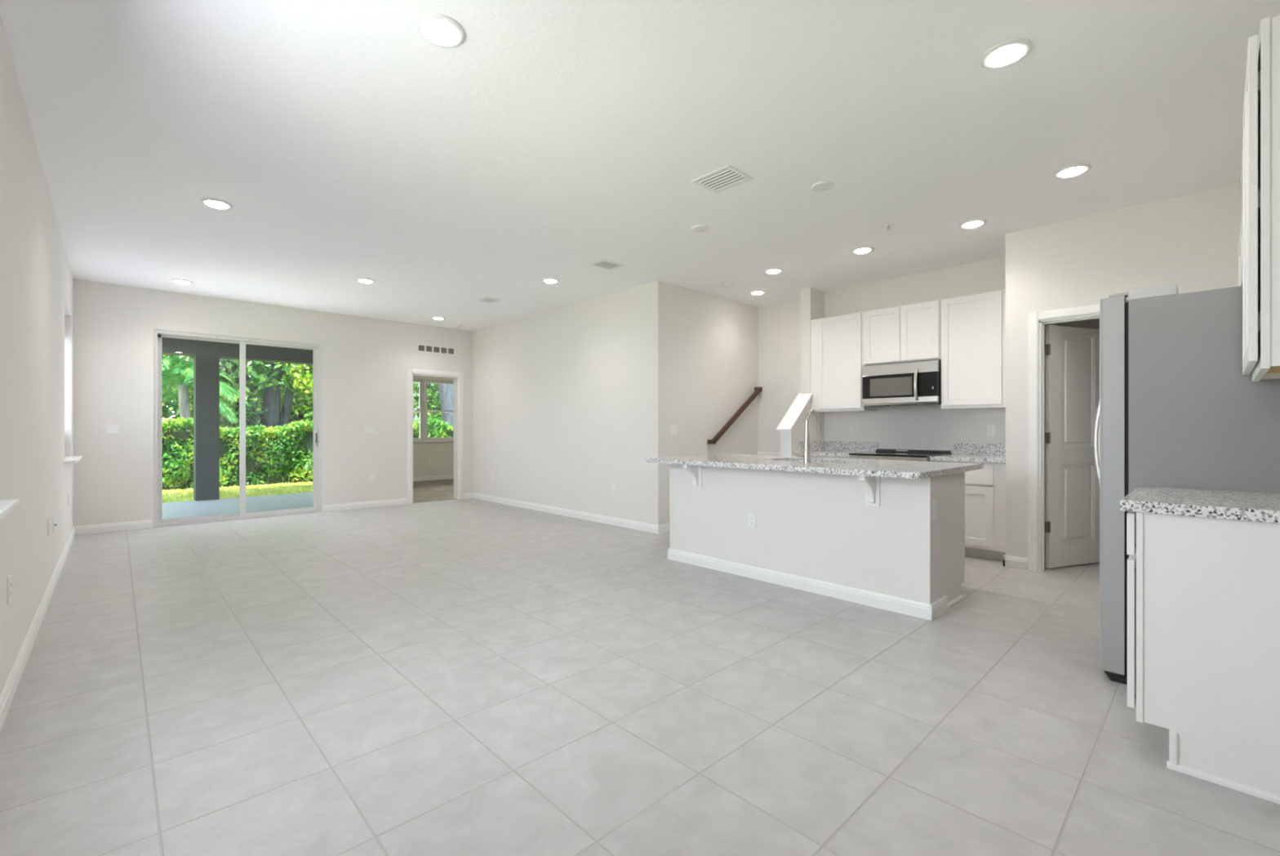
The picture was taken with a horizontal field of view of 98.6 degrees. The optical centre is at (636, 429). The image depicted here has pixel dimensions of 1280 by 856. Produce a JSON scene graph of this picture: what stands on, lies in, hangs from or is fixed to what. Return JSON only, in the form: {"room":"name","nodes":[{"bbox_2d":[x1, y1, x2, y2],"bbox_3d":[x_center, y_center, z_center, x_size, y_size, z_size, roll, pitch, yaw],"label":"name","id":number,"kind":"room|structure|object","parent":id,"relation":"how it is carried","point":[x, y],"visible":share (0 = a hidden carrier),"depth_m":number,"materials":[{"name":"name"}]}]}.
{"room":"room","nodes":[
{"label":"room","id":0,"kind":"room"},
{"bbox_2d":[0,15,73,695],"bbox_3d":[-3.195,-0.226,2.752,0.180,2.895,9.490,0,0,-43],"label":"wall","id":1,"kind":"structure","parent":0,"point":[37,279],"depth_m":2.89,"materials":[{"name":"white paint"}]},
{"bbox_2d":[7,573,11,603],"bbox_3d":[-2.724,0.692,2.392,0.008,0.116,0.072,0,0,-43],"label":"wall outlet","id":2,"kind":"object","parent":1,"relation":"attached to","point":[9,577],"visible":1,"depth_m":2.38,"materials":[{"name":"white plastic"}]},
{"bbox_2d":[9,580,11,596],"bbox_3d":[-2.722,0.692,2.394,0.003,0.066,0.033,0,0,-43],"label":"receptacle","id":3,"kind":"object","parent":2,"relation":"attached to","point":[10,580],"depth_m":2.39,"materials":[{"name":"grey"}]},
{"bbox_2d":[0,498,19,519],"bbox_3d":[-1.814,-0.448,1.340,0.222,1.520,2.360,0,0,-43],"label":"window sill","id":4,"kind":"structure","parent":1,"relation":"in","point":[6,506],"depth_m":2.09,"materials":[{"name":"white plastic"}]},
{"bbox_2d":[0,525,75,731],"bbox_3d":[-3.110,1.125,2.804,0.014,0.094,9.170,0,0,-43],"label":"baseboard","id":5,"kind":"structure","parent":1,"relation":"attached to","point":[7,694],"depth_m":2.87,"materials":[{"name":"white paint"}]},
{"bbox_2d":[47,517,49,535],"bbox_3d":[-4.065,0.675,3.808,0.008,0.116,0.072,0,0,-43],"label":"wall outlet","id":6,"kind":"object","parent":1,"relation":"attached to","point":[48,519],"visible":1,"depth_m":3.78,"materials":[{"name":"white plastic"}]},
{"bbox_2d":[53,515,56,531],"bbox_3d":[-4.378,0.707,4.145,0.016,0.116,0.072,0,0,-43],"label":"jack plate","id":7,"kind":"object","parent":1,"relation":"attached to","point":[54,524],"visible":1,"depth_m":4.13,"materials":[{"name":"white plastic"}]},
{"bbox_2d":[64,455,82,463],"bbox_3d":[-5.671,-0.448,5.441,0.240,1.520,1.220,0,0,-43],"label":"window sill","id":8,"kind":"structure","parent":1,"relation":"in","point":[73,459],"depth_m":5.33,"materials":[{"name":"white plastic"}]},
{"bbox_2d":[73,279,472,527],"bbox_3d":[-3.659,-0.226,8.709,7.337,2.895,0.160,0,0,-43],"label":"wall","id":9,"kind":"structure","parent":0,"point":[365,362],"depth_m":7.12,"materials":[{"name":"white paint"}]},
{"bbox_2d":[105,423,119,434],"bbox_3d":[-6.035,0.000,6.344,0.118,0.116,0.009,0,0,-43],"label":"light switch","id":10,"kind":"object","parent":9,"relation":"attached to","point":[110,428],"visible":1,"depth_m":6.34,"materials":[{"name":"white plastic"}]},
{"bbox_2d":[153,328,320,526],"bbox_3d":[-5.178,-0.014,7.257,1.790,2.372,0.130,0,0,-43],"label":"door","id":11,"kind":"structure","parent":9,"relation":"in","point":[158,335],"depth_m":7.21,"materials":[{"name":"white plastic"}]},
{"bbox_2d":[75,492,472,534],"bbox_3d":[-4.529,1.125,7.766,4.749,0.094,0.014,0,0,-43],"label":"baseboard","id":12,"kind":"structure","parent":9,"relation":"attached to","point":[83,529],"depth_m":6.56,"materials":[{"name":"white paint"}]},
{"bbox_2d":[363,426,375,433],"bbox_3d":[-4.009,0.010,8.262,0.164,0.116,0.009,0,0,-43],"label":"light switch","id":13,"kind":"object","parent":9,"relation":"attached to","point":[366,429],"visible":1,"depth_m":8.26,"materials":[{"name":"white plastic"}]},
{"bbox_2d":[369,472,374,480],"bbox_3d":[-3.982,0.720,8.288,0.072,0.116,0.008,0,0,-43],"label":"wall outlet","id":14,"kind":"object","parent":9,"relation":"attached to","point":[371,475],"visible":1,"depth_m":8.29,"materials":[{"name":"white plastic"}]},
{"bbox_2d":[407,368,462,503],"bbox_3d":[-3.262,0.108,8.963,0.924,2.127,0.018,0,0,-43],"label":"trim","id":15,"kind":"structure","parent":9,"relation":"attached to","point":[410,371],"depth_m":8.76,"materials":[{"name":"white paint"}]},
{"bbox_2d":[417,343,455,355],"bbox_3d":[-3.261,-1.296,8.970,0.640,0.132,0.008,0,0,-43],"label":"air vent","id":16,"kind":"object","parent":9,"relation":"in","point":[422,348],"visible":1,"depth_m":8.96,"materials":[{"name":"white plastic"}]},
{"bbox_2d":[413,375,453,476],"bbox_3d":[-4.988,-0.226,12.575,4.150,2.895,0.180,0,0,-43],"label":"wall","id":17,"kind":"structure","parent":0,"point":[441,454],"depth_m":12.72,"materials":[{"name":"white paint"}]},
{"bbox_2d":[413,378,453,441],"bbox_3d":[-4.866,-0.428,12.621,1.810,1.430,0.220,0,0,-43],"label":"window","id":18,"kind":"structure","parent":17,"relation":"in","point":[423,410],"depth_m":12.62,"materials":[{"name":"white plastic"}]},
{"bbox_2d":[413,474,453,480],"bbox_3d":[-4.939,1.125,12.487,4.000,0.094,0.014,0,0,-43],"label":"baseboard","id":19,"kind":"structure","parent":17,"relation":"attached to","point":[439,477],"depth_m":12.71,"materials":[{"name":"white paint"}]},
{"bbox_2d":[472,280,665,524],"bbox_3d":[-1.236,-0.226,7.850,0.120,2.895,4.420,0,0,-43],"label":"wall","id":20,"kind":"structure","parent":0,"point":[569,401],"depth_m":7.29,"materials":[{"name":"white paint"}]},
{"bbox_2d":[472,492,658,533],"bbox_3d":[-1.280,1.125,7.799,0.014,0.094,4.434,0,0,-43],"label":"baseboard","id":21,"kind":"structure","parent":20,"relation":"attached to","point":[650,527],"depth_m":7.30,"materials":[{"name":"white paint"}]},
{"bbox_2d":[612,484,616,493],"bbox_3d":[-0.279,0.732,6.746,0.008,0.116,0.072,0,0,-43],"label":"wall outlet","id":22,"kind":"object","parent":20,"relation":"attached to","point":[614,486],"visible":1,"depth_m":6.74,"materials":[{"name":"white plastic"}]},
{"bbox_2d":[0,478,1279,855],"bbox_3d":[-1.765,1.197,6.627,7.650,0.050,13.150,0,0,-43],"label":"floor","id":23,"kind":"structure","parent":0,"point":[468,676],"depth_m":2.30,"materials":[{"name":"tile"}]},
{"bbox_2d":[667,463,964,620],"bbox_3d":[1.254,0.734,4.386,0.888,0.876,2.224,0,0,-43],"label":"kitchen island","id":24,"kind":"object","parent":23,"relation":"on","point":[876,541],"visible":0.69,"depth_m":3.87,"materials":[{"name":"white paint"}]},
{"bbox_2d":[747,512,755,528],"bbox_3d":[0.908,0.719,4.344,0.008,0.116,0.072,0,0,-43],"label":"wall outlet","id":25,"kind":"object","parent":24,"relation":"attached to","point":[751,516],"visible":1,"depth_m":4.34,"materials":[{"name":"white plastic"}]},
{"bbox_2d":[750,515,753,524],"bbox_3d":[0.906,0.719,4.342,0.003,0.066,0.033,0,0,-43],"label":"receptacle","id":26,"kind":"object","parent":25,"relation":"attached to","point":[751,517],"depth_m":4.34,"materials":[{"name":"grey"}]},
{"bbox_2d":[644,453,983,479],"bbox_3d":[1.336,0.276,4.542,1.283,0.038,2.331,0,0,-43],"label":"island countertop","id":27,"kind":"structure","parent":24,"relation":"on","point":[917,469],"depth_m":4.13,"materials":[{"name":"stone"}]},
{"bbox_2d":[792,408,821,462],"bbox_3d":[1.349,0.050,4.358,0.241,0.415,0.151,0,0,-43],"label":"faucet","id":28,"kind":"object","parent":27,"relation":"on","point":[806,455],"visible":1,"depth_m":4.25,"materials":[{"name":"silver metal"}]},
{"bbox_2d":[933,500,937,519],"bbox_3d":[1.870,0.505,3.450,0.072,0.116,0.008,0,0,-43],"label":"wall outlet","id":29,"kind":"object","parent":24,"relation":"attached to","point":[935,502],"visible":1,"depth_m":3.44,"materials":[{"name":"white plastic"}]},
{"bbox_2d":[934,504,937,515],"bbox_3d":[1.871,0.505,3.449,0.033,0.066,0.003,0,0,-43],"label":"receptacle","id":30,"kind":"object","parent":29,"relation":"attached to","point":[935,505],"depth_m":3.45,"materials":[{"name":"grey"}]},
{"bbox_2d":[848,448,951,461],"bbox_3d":[2.719,0.695,5.697,0.726,0.955,0.758,0,0,-43],"label":"range","id":31,"kind":"object","parent":23,"relation":"on","point":[919,455],"visible":0.12,"depth_m":5.59,"materials":[{"name":"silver metal"}]},
{"bbox_2d":[848,451,951,457],"bbox_3d":[2.725,0.257,5.703,0.710,0.020,0.758,0,0,-43],"label":"cooktop","id":32,"kind":"object","parent":31,"relation":"in","point":[867,454],"depth_m":5.59,"materials":[{"name":"black glass"}]},
{"bbox_2d":[931,460,1005,560],"bbox_3d":[3.239,0.734,5.232,0.637,0.876,0.620,0,0,-43],"label":"base cabinet","id":33,"kind":"object","parent":23,"relation":"on","point":[985,487],"visible":0.43,"depth_m":4.92,"materials":[{"name":"white paint"}]},
{"bbox_2d":[929,443,1005,462],"bbox_3d":[3.232,0.219,5.225,0.659,0.154,0.626,0,0,-43],"label":"countertop","id":34,"kind":"structure","parent":33,"relation":"on","point":[967,452],"depth_m":5.38,"materials":[{"name":"stone"}]},
{"bbox_2d":[1093,283,1279,684],"bbox_3d":[2.747,0.268,2.646,0.908,1.808,0.854,0,0,-43],"label":"refrigerator","id":35,"kind":"object","parent":23,"relation":"on","point":[1177,408],"visible":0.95,"depth_m":2.42,"materials":[{"name":"grey metal"}]},
{"bbox_2d":[1126,511,1279,803],"bbox_3d":[2.236,0.734,1.996,0.699,0.876,0.634,0,0,-43],"label":"base cabinet","id":36,"kind":"object","parent":23,"relation":"on","point":[1203,593],"visible":0.85,"depth_m":1.85,"materials":[{"name":"white paint"}]},
{"bbox_2d":[1120,485,1279,523],"bbox_3d":[2.230,0.275,2.001,0.710,0.040,0.654,0,0,-43],"label":"countertop","id":37,"kind":"structure","parent":36,"relation":"on","point":[1215,504],"depth_m":1.94,"materials":[{"name":"stone"}]},
{"bbox_3d":[2.275,0.734,6.251,0.637,0.876,0.645,0,0,-43],"label":"base cabinet","id":38,"kind":"object","parent":23,"relation":"on","visible":0},
{"bbox_2d":[795,440,877,457],"bbox_3d":[2.267,0.219,6.244,0.659,0.154,0.649,0,0,-43],"label":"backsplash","id":39,"kind":"structure","parent":38,"relation":"on","point":[818,448],"depth_m":6.40,"materials":[{"name":"stone"}]},
{"bbox_2d":[0,0,1279,331],"bbox_3d":[-1.765,-1.733,6.627,7.650,0.120,13.150,0,0,-43],"label":"ceiling","id":40,"kind":"structure","parent":0,"point":[559,138],"depth_m":3.16,"materials":[{"name":"white paint"}]},
{"bbox_2d":[170,278,193,284],"bbox_3d":[-5.132,-1.661,6.220,0.196,0.024,0.196,0,0,-43],"label":"recessed light","id":41,"kind":"object","parent":40,"relation":"in","point":[176,280],"visible":1,"depth_m":6.18,"materials":[{"name":"white plastic"}]},
{"bbox_2d":[200,197,233,209],"bbox_3d":[-3.112,-1.661,4.082,0.196,0.024,0.196,0,0,-43],"label":"recessed light","id":42,"kind":"object","parent":40,"relation":"in","point":[212,202],"visible":1,"depth_m":4.05,"materials":[{"name":"white plastic"}]},
{"bbox_2d":[355,277,375,283],"bbox_3d":[-3.046,-1.661,6.188,0.196,0.024,0.196,0,0,-43],"label":"recessed light","id":43,"kind":"object","parent":40,"relation":"in","point":[359,279],"visible":1,"depth_m":6.15,"materials":[{"name":"white plastic"}]},
{"bbox_2d":[431,316,444,319],"bbox_3d":[-2.981,-1.661,8.276,0.196,0.024,0.196,0,0,-43],"label":"recessed light","id":44,"kind":"object","parent":40,"relation":"in","point":[433,317],"visible":1,"depth_m":8.24,"materials":[{"name":"white plastic"}]},
{"bbox_2d":[415,13,465,48],"bbox_3d":[-0.823,-1.661,2.313,0.196,0.024,0.196,0,0,-43],"label":"recessed light","id":45,"kind":"object","parent":40,"relation":"in","point":[442,30],"visible":1,"depth_m":2.29,"materials":[{"name":"white plastic"}]},
{"bbox_2d":[453,324,462,327],"bbox_3d":[-2.866,-1.654,8.848,0.132,0.038,0.132,0,0,-43],"label":"smoke detector","id":46,"kind":"object","parent":40,"relation":"attached to","point":[455,325],"visible":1,"depth_m":8.81,"materials":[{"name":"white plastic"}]},
{"bbox_2d":[477,297,501,303],"bbox_3d":[-1.912,-1.670,7.135,0.215,0.006,0.250,0,0,-43],"label":"ceiling vent","id":47,"kind":"object","parent":40,"relation":"in","point":[488,300],"visible":1,"depth_m":7.13,"materials":[{"name":"white plastic"}]},
{"bbox_2d":[541,277,559,283],"bbox_3d":[-0.970,-1.661,6.188,0.196,0.024,0.196,0,0,-43],"label":"recessed light","id":48,"kind":"object","parent":40,"relation":"in","point":[549,280],"visible":1,"depth_m":6.15,"materials":[{"name":"white plastic"}]},
{"bbox_2d":[589,258,624,270],"bbox_3d":[-0.304,-1.670,5.600,0.280,0.006,0.230,0,0,-43],"label":"ceiling vent","id":49,"kind":"object","parent":40,"relation":"in","point":[604,264],"visible":1,"depth_m":5.59,"materials":[{"name":"white plastic"}]},
{"bbox_2d":[691,225,708,231],"bbox_3d":[0.526,-1.666,4.586,0.144,0.014,0.144,0,0,-43],"label":"blank cover plate","id":50,"kind":"object","parent":40,"relation":"attached to","point":[696,228],"visible":1,"depth_m":4.57,"materials":[{"name":"white plastic"}]},
{"bbox_2d":[691,164,753,193],"bbox_3d":[0.575,-1.668,3.691,0.270,0.010,0.310,0,0,-43],"label":"ceiling vent","id":51,"kind":"object","parent":40,"relation":"in","point":[726,177],"visible":1,"depth_m":3.68,"materials":[{"name":"white plastic"}]},
{"bbox_2d":[720,282,732,288],"bbox_3d":[1.034,-1.654,6.357,0.132,0.038,0.132,0,0,-43],"label":"smoke detector","id":52,"kind":"object","parent":40,"relation":"attached to","point":[726,285],"visible":1,"depth_m":6.32,"materials":[{"name":"white plastic"}]},
{"bbox_2d":[749,289,765,294],"bbox_3d":[1.476,-1.661,6.729,0.196,0.024,0.196,0,0,-43],"label":"recessed light","id":53,"kind":"object","parent":40,"relation":"in","point":[757,291],"visible":1,"depth_m":6.68,"materials":[{"name":"white plastic"}]},
{"bbox_2d":[764,267,782,273],"bbox_3d":[1.444,-1.661,5.813,0.196,0.024,0.196,0,0,-43],"label":"recessed light","id":54,"kind":"object","parent":40,"relation":"in","point":[773,270],"visible":1,"depth_m":5.77,"materials":[{"name":"white plastic"}]},
{"bbox_2d":[811,181,833,191],"bbox_3d":[1.276,-1.666,3.787,0.144,0.014,0.144,0,0,-43],"label":"blank cover plate","id":55,"kind":"object","parent":40,"relation":"attached to","point":[822,185],"visible":1,"depth_m":3.77,"materials":[{"name":"white plastic"}]},
{"bbox_2d":[851,246,873,253],"bbox_3d":[2.104,-1.661,5.138,0.196,0.024,0.196,0,0,-43],"label":"recessed light","id":56,"kind":"object","parent":40,"relation":"in","point":[861,250],"visible":1,"depth_m":5.10,"materials":[{"name":"white plastic"}]},
{"bbox_2d":[884,222,892,229],"bbox_3d":[2.056,-1.653,4.497,0.060,0.040,0.060,0,0,-43],"label":"sprinkler head","id":57,"kind":"object","parent":40,"relation":"attached to","point":[888,224],"visible":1,"depth_m":4.49},
{"bbox_2d":[959,218,986,228],"bbox_3d":[2.732,-1.661,4.479,0.196,0.024,0.196,0,0,-43],"label":"recessed light","id":58,"kind":"object","parent":40,"relation":"in","point":[975,223],"visible":1,"depth_m":4.45,"materials":[{"name":"white plastic"}]},
{"bbox_2d":[979,38,1032,69],"bbox_3d":[1.644,-1.661,2.456,0.196,0.024,0.196,0,0,-43],"label":"recessed light","id":59,"kind":"object","parent":40,"relation":"in","point":[1006,53],"visible":1,"depth_m":2.43,"materials":[{"name":"white plastic"}]},
{"bbox_2d":[1053,163,1091,178],"bbox_3d":[2.816,-1.661,3.565,0.196,0.024,0.196,0,0,-43],"label":"recessed light","id":60,"kind":"object","parent":40,"relation":"in","point":[1074,170],"visible":1,"depth_m":3.54,"materials":[{"name":"white plastic"}]},
{"bbox_2d":[665,282,758,523],"bbox_3d":[0.997,-0.226,7.004,1.960,2.895,0.120,0,0,-43],"label":"wall","id":61,"kind":"structure","parent":0,"point":[712,341],"depth_m":6.80,"materials":[{"name":"white paint"}]},
{"bbox_2d":[658,523,669,533],"bbox_3d":[0.517,1.125,6.457,0.750,0.094,0.014,0,0,-43],"label":"baseboard","id":62,"kind":"structure","parent":61,"relation":"attached to","point":[664,527],"depth_m":6.25,"materials":[{"name":"white paint"}]},
{"bbox_2d":[670,425,677,435],"bbox_3d":[0.428,0.012,6.376,0.118,0.116,0.009,0,0,-43],"label":"light switch","id":63,"kind":"object","parent":61,"relation":"attached to","point":[673,428],"visible":1,"depth_m":6.38,"materials":[{"name":"white plastic"}]},
{"bbox_2d":[707,386,762,444],"bbox_3d":[1.286,-0.195,7.128,1.052,0.753,0.096,0,0,-43],"label":"handrail","id":64,"kind":"object","parent":61,"relation":"attached to","point":[757,389],"visible":1,"depth_m":7.05,"materials":[{"name":"brown wood"}]},
{"bbox_2d":[758,298,800,452],"bbox_3d":[2.064,-0.226,7.215,0.120,2.895,1.040,0,0,-43],"label":"wall","id":65,"kind":"structure","parent":0,"point":[780,323],"depth_m":7.34,"materials":[{"name":"white paint"}]},
{"bbox_2d":[757,451,780,455],"bbox_3d":[1.971,0.359,7.217,0.014,0.105,0.910,0,0,-43],"label":"baseboard","id":66,"kind":"structure","parent":65,"relation":"attached to","point":[758,452],"depth_m":7.42,"materials":[{"name":"white paint"}]},
{"bbox_2d":[791,287,824,456],"bbox_3d":[2.014,-0.226,6.541,0.880,2.895,0.130,0,0,-43],"label":"wall","id":67,"kind":"structure","parent":0,"point":[812,300],"depth_m":6.52,"materials":[{"name":"white paint"}]},
{"bbox_2d":[780,430,791,455],"bbox_3d":[1.690,0.582,6.235,0.012,1.180,0.138,0,0,-43],"label":"trim","id":68,"kind":"structure","parent":67,"relation":"attached to","point":[785,436],"depth_m":6.22,"materials":[{"name":"white paint"}]},
{"bbox_2d":[776,392,813,431],"bbox_3d":[1.827,-0.205,6.364,0.495,0.454,0.186,0,0,-43],"label":"trim","id":69,"kind":"structure","parent":67,"relation":"attached to","point":[792,415],"depth_m":6.34,"materials":[{"name":"white paint"}]},
{"bbox_2d":[824,256,1005,453],"bbox_3d":[3.039,-0.226,6.004,0.130,2.895,2.060,0,0,-43],"label":"wall","id":70,"kind":"structure","parent":0,"point":[918,426],"depth_m":5.92,"materials":[{"name":"white paint"}]},
{"bbox_2d":[810,311,876,412],"bbox_3d":[2.377,-0.745,6.355,0.348,1.083,0.636,0,0,-43],"label":"upper cabinet","id":71,"kind":"object","parent":70,"relation":"attached to","point":[837,342],"visible":0.95,"depth_m":6.23,"materials":[{"name":"white paint"}]},
{"bbox_2d":[848,424,854,435],"bbox_3d":[2.519,0.008,6.452,0.008,0.116,0.072,0,0,-43],"label":"wall outlet","id":72,"kind":"object","parent":70,"relation":"attached to","point":[851,427],"visible":1,"depth_m":6.45,"materials":[{"name":"white plastic"}]},
{"bbox_2d":[864,299,940,365],"bbox_3d":[2.860,-0.990,5.845,0.348,0.592,0.761,0,0,-43],"label":"upper cabinet","id":73,"kind":"object","parent":70,"relation":"attached to","point":[911,332],"visible":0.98,"depth_m":5.70,"materials":[{"name":"white paint"}]},
{"bbox_2d":[862,359,941,406],"bbox_3d":[2.824,-0.471,5.797,0.463,0.437,0.775,0,0,-43],"label":"microwave","id":74,"kind":"object","parent":73,"relation":"attached to","point":[917,382],"visible":0.93,"depth_m":5.66,"materials":[{"name":"silver metal"}]},
{"bbox_2d":[940,288,1005,409],"bbox_3d":[3.341,-0.745,5.336,0.348,1.083,0.631,0,0,-43],"label":"upper cabinet","id":75,"kind":"object","parent":70,"relation":"attached to","point":[973,326],"visible":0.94,"depth_m":5.24,"materials":[{"name":"white paint"}]},
{"bbox_2d":[951,443,1005,455],"bbox_3d":[3.464,0.200,5.444,0.020,0.115,0.626,0,0,-43],"label":"backsplash","id":76,"kind":"structure","parent":70,"relation":"attached to","point":[987,449],"depth_m":5.49,"materials":[{"name":"stone"}]},
{"bbox_2d":[986,424,995,435],"bbox_3d":[3.491,0.009,5.426,0.008,0.116,0.072,0,0,-43],"label":"wall outlet","id":77,"kind":"object","parent":70,"relation":"attached to","point":[990,428],"visible":1,"depth_m":5.42,"materials":[{"name":"white plastic"}]},
{"bbox_2d":[989,426,992,433],"bbox_3d":[3.489,0.009,5.425,0.003,0.066,0.033,0,0,-43],"label":"receptacle","id":78,"kind":"object","parent":77,"relation":"attached to","point":[990,428],"depth_m":5.42,"materials":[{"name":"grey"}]},
{"bbox_2d":[1057,318,1099,328],"bbox_3d":[4.901,-0.226,5.006,0.100,2.895,1.730,0,0,-43],"label":"wall","id":79,"kind":"structure","parent":0,"point":[1090,323],"depth_m":5.44,"materials":[{"name":"white paint"}]},
{"bbox_2d":[1005,182,1239,568],"bbox_3d":[3.669,-0.226,4.270,0.120,2.895,1.356,0,0,-43],"label":"wall","id":80,"kind":"structure","parent":0,"point":[1189,241],"depth_m":4.29,"materials":[{"name":"white paint"}]},
{"bbox_2d":[1003,554,1027,569],"bbox_3d":[3.203,1.125,4.664,0.014,0.094,0.172,0,0,-43],"label":"baseboard","id":81,"kind":"structure","parent":80,"relation":"attached to","point":[1020,562],"depth_m":4.65,"materials":[{"name":"white paint"}]},
{"bbox_2d":[1044,324,1099,567],"bbox_3d":[3.760,0.143,4.691,0.695,2.033,0.118,0,0,-19],"label":"door","id":82,"kind":"structure","parent":80,"relation":"in","point":[1072,354],"depth_m":4.70,"materials":[{"name":"white paint"}]},
{"bbox_2d":[1028,300,1128,571],"bbox_3d":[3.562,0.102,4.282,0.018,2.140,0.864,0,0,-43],"label":"trim","id":83,"kind":"structure","parent":80,"relation":"attached to","point":[1034,317],"depth_m":4.55,"materials":[{"name":"white paint"}]},
{"bbox_2d":[1239,146,1242,235],"bbox_3d":[4.356,-0.226,3.646,2.660,2.895,0.504,0,0,-43],"label":"wall","id":84,"kind":"structure","parent":0,"point":[1241,166],"depth_m":3.39,"materials":[{"name":"white paint"}]},
{"bbox_2d":[1238,212,1242,285],"bbox_3d":[2.959,-0.818,2.471,0.975,0.310,0.336,0,0,-43],"label":"upper cabinet","id":85,"kind":"object","parent":84,"relation":"attached to","point":[1240,243],"visible":0.17,"depth_m":2.64,"materials":[{"name":"white paint"}]},
{"bbox_3d":[1.783,-0.226,1.028,4.677,2.895,0.140,0,0,-43],"label":"wall","id":86,"kind":"structure","parent":0,"visible":0},
{"bbox_2d":[1242,15,1279,381],"bbox_3d":[2.342,-0.750,1.890,0.690,1.113,0.341,0,0,-43],"label":"upper cabinet","id":87,"kind":"object","parent":86,"relation":"attached to","point":[1261,104],"visible":1,"depth_m":1.76,"materials":[{"name":"white paint"}]},
{"label":"outside","id":88,"kind":"structure","parent":0,"visible":0},
{"bbox_2d":[162,480,312,502],"bbox_3d":[-11.840,1.422,19.775,70.000,0.300,75.000,0,0,-43],"label":"ground","id":89,"kind":"structure","parent":88,"point":[304,482],"depth_m":11.47,"materials":[{"name":"green plant"}]},
{"bbox_2d":[162,355,251,431],"bbox_3d":[-10.946,-0.229,13.560,2.469,3.001,2.188,0,0,-26],"label":"palm tree","id":90,"kind":"object","parent":89,"relation":"on","point":[184,374],"visible":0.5,"depth_m":13.30,"materials":[{"name":"green plant"}]},
{"bbox_2d":[162,354,266,431],"bbox_3d":[-14.511,-2.796,15.666,4.438,8.136,6.783,0,0,25],"label":"shade tree","id":91,"kind":"object","parent":89,"relation":"on","point":[168,412],"visible":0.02,"depth_m":16.17,"materials":[{"name":"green plant"}]},
{"bbox_2d":[177,355,261,429],"bbox_3d":[-10.689,-1.627,14.385,2.966,5.804,2.294,0,0,-27],"label":"shade tree","id":92,"kind":"object","parent":89,"relation":"on","point":[224,421],"visible":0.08,"depth_m":14.13,"materials":[{"name":"green plant"}]},
{"bbox_2d":[162,492,312,519],"bbox_3d":[-6.374,1.319,8.404,3.500,0.205,3.130,0,0,-43],"label":"patio slab","id":93,"kind":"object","parent":89,"relation":"on","point":[270,502],"visible":0.14,"depth_m":8.85,"materials":[{"name":"grey concrete"}]},
{"bbox_2d":[193,354,219,500],"bbox_3d":[-7.492,0.077,9.591,0.326,2.690,0.320,0,0,-43],"label":"column","id":94,"kind":"object","parent":93,"relation":"on","point":[206,367],"visible":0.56,"depth_m":9.47,"materials":[{"name":"grey paint"}]},
{"bbox_2d":[162,337,312,364],"bbox_3d":[-7.499,-1.438,9.591,3.500,0.340,0.320,0,0,-43],"label":"beam","id":95,"kind":"object","parent":94,"relation":"on","point":[172,346],"visible":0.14,"depth_m":9.74,"materials":[{"name":"grey paint"}]},
{"bbox_2d":[162,355,312,431],"bbox_3d":[-10.662,-2.575,15.250,3.900,7.735,6.593,0,0,43],"label":"shade tree","id":96,"kind":"object","parent":89,"relation":"on","point":[269,409],"visible":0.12,"depth_m":14.78,"materials":[{"name":"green plant"}]},
{"bbox_2d":[165,362,312,431],"bbox_3d":[-11.792,-2.899,19.174,7.276,8.343,4.287,0,0,-36],"label":"shade tree","id":97,"kind":"object","parent":89,"relation":"on","point":[298,415],"visible":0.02,"depth_m":18.68,"materials":[{"name":"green plant"}]},
{"bbox_2d":[278,362,312,422],"bbox_3d":[-8.592,-1.421,15.536,2.811,5.386,2.341,0,0,-43],"label":"shade tree","id":98,"kind":"object","parent":89,"relation":"on","point":[306,381],"visible":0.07,"depth_m":14.96,"materials":[{"name":"green plant"}]},
{"bbox_2d":[162,354,439,431],"bbox_3d":[-14.403,-2.717,22.501,38.534,8.121,3.038,0,0,-43],"label":"treeline","id":99,"kind":"object","parent":89,"relation":"on","point":[166,415],"visible":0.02,"depth_m":21.04,"materials":[{"name":"green plant"}]},
{"bbox_2d":[162,415,453,489],"bbox_3d":[-8.791,0.470,12.919,15.125,1.643,1.287,0,0,-43],"label":"hedge","id":100,"kind":"object","parent":89,"relation":"on","point":[273,455],"visible":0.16,"depth_m":12.52,"materials":[{"name":"green plant"}]},
{"bbox_2d":[413,382,453,426],"bbox_3d":[-7.373,-2.705,18.530,4.535,8.040,3.426,0,0,-43],"label":"shade tree","id":101,"kind":"object","parent":89,"relation":"on","point":[446,391],"visible":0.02,"depth_m":18.50,"materials":[{"name":"grey plant"}]},
{"bbox_2d":[413,382,453,431],"bbox_3d":[-8.725,-1.733,22.722,7.953,6.010,2.704,0,0,-43],"label":"shade tree","id":102,"kind":"object","parent":89,"relation":"on","point":[431,397],"visible":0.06,"depth_m":22.43,"materials":[{"name":"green plant"}]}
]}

